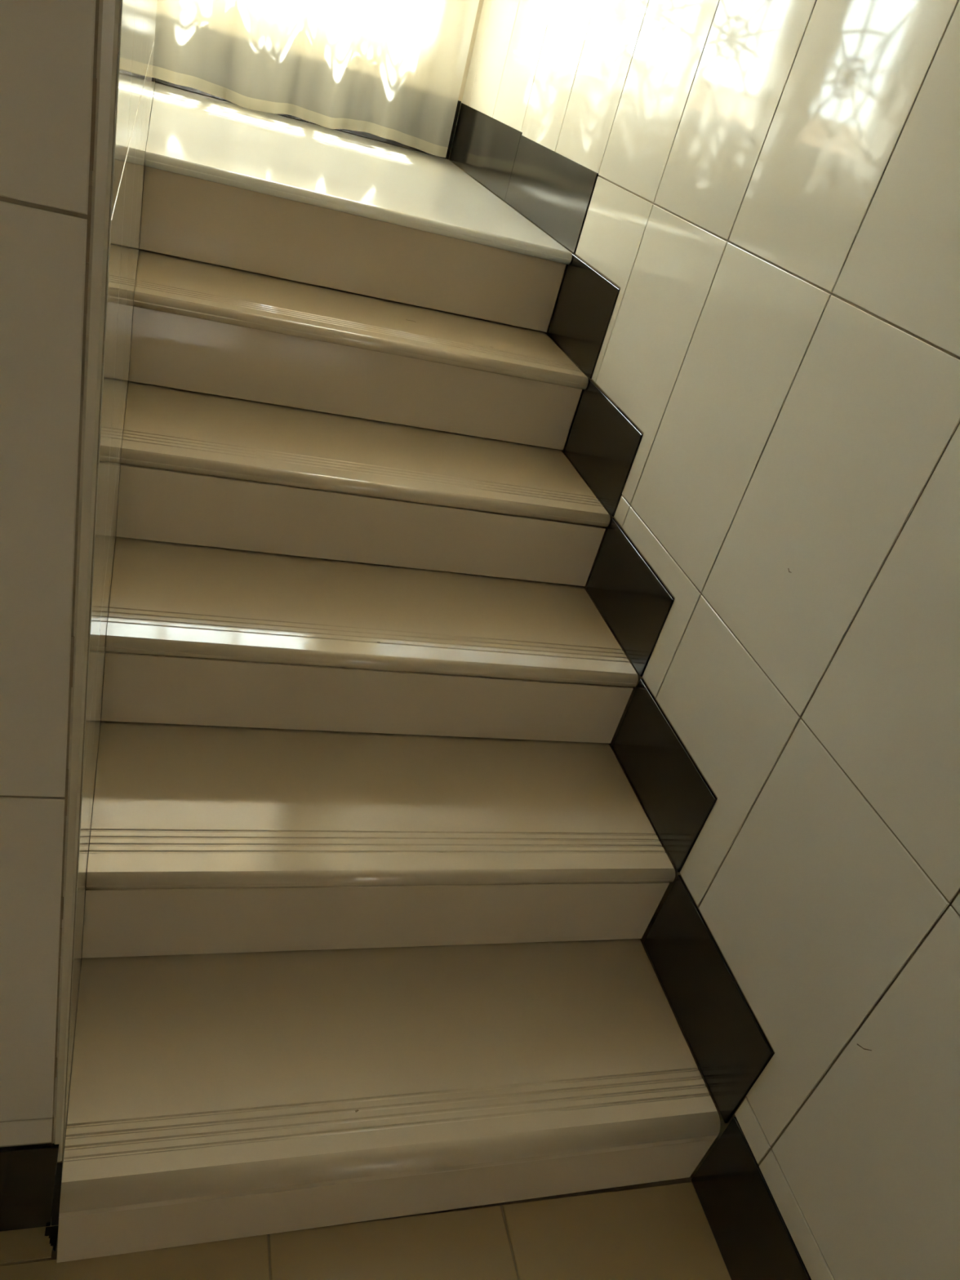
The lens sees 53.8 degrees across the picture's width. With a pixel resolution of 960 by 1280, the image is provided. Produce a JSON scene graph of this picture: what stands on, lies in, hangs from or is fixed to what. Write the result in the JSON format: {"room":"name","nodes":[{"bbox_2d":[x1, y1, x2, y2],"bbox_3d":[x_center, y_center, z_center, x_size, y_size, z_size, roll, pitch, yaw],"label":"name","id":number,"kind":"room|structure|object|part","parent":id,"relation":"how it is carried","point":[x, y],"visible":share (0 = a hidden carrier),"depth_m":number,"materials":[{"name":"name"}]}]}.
{"room":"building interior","nodes":[
{"label":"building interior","id":0,"kind":"room"},
{"bbox_2d":[0,0,157,1224],"bbox_3d":[-1.112,-1.303,0.600,1.834,3.458,1.718,5,32,-19],"label":"wall","id":1,"kind":"structure","parent":0,"point":[76,75],"depth_m":0.64,"materials":[{"name":"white tile"}]},
{"bbox_2d":[0,1142,58,1231],"bbox_3d":[-1.315,0.525,0.748,1.803,0.164,0.011,5,32,-19],"label":"baseboard","id":2,"kind":"structure","parent":1,"relation":"attached to","point":[28,1173],"depth_m":1.02,"materials":[{"name":"brown tile"}]},
{"bbox_3d":[-0.041,-0.809,0.185,0.010,3.318,0.012,5,32,-19],"label":"edge trim","id":3,"kind":"part","parent":1,"relation":"part of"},
{"bbox_2d":[148,81,155,128],"bbox_3d":[-1.501,-1.006,2.400,1.230,0.940,0.994,5,32,-19],"label":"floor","id":4,"kind":"structure","parent":0,"point":[153,82],"depth_m":2.46,"materials":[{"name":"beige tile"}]},
{"bbox_2d":[153,0,484,160],"bbox_3d":[-0.980,-2.338,2.354,2.266,3.458,0.160,5,32,-19],"label":"wall","id":5,"kind":"structure","parent":0,"point":[481,2],"depth_m":2.90,"materials":[{"name":"beige paint"}]},
{"bbox_2d":[151,77,461,159],"bbox_3d":[-1.064,-1.708,2.665,2.098,0.169,0.010,5,32,-19],"label":"baseboard","id":6,"kind":"structure","parent":5,"relation":"attached to","point":[366,135],"depth_m":2.96,"materials":[{"name":"brown tile"}]},
{"bbox_2d":[151,0,479,157],"bbox_3d":[-0.651,-2.600,2.064,1.850,2.451,0.079,5,32,-19],"label":"curtain","id":7,"kind":"object","parent":5,"relation":"hanging from","point":[389,69],"visible":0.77,"depth_m":2.76,"materials":[{"name":"beige fabric"}]},
{"bbox_2d":[0,1162,731,1279],"bbox_3d":[-0.586,1.347,0.058,2.908,0.379,8.117,5,32,-19],"label":"floor","id":8,"kind":"structure","parent":0,"point":[659,1230],"depth_m":1.18,"materials":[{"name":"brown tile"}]},
{"bbox_2d":[56,83,719,1262],"bbox_3d":[-0.324,-0.426,2.041,0.895,0.945,2.756,5,32,-19],"label":"staircase","id":9,"kind":"structure","parent":8,"relation":"on","point":[376,877],"depth_m":1.44,"materials":[{"name":"beige tile"}]},
{"bbox_2d":[449,0,959,1279],"bbox_3d":[1.110,-0.013,-0.405,0.250,3.458,8.117,5,32,-19],"label":"wall","id":10,"kind":"structure","parent":0,"point":[773,212],"depth_m":1.20,"materials":[{"name":"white tile"}]},
{"bbox_2d":[448,102,811,1279],"bbox_3d":[0.329,0.041,1.439,0.010,1.112,4.555,5,32,-19],"label":"baseboard","id":11,"kind":"structure","parent":10,"relation":"attached to","point":[731,1049],"depth_m":1.54,"materials":[{"name":"brown tile"}]}
]}

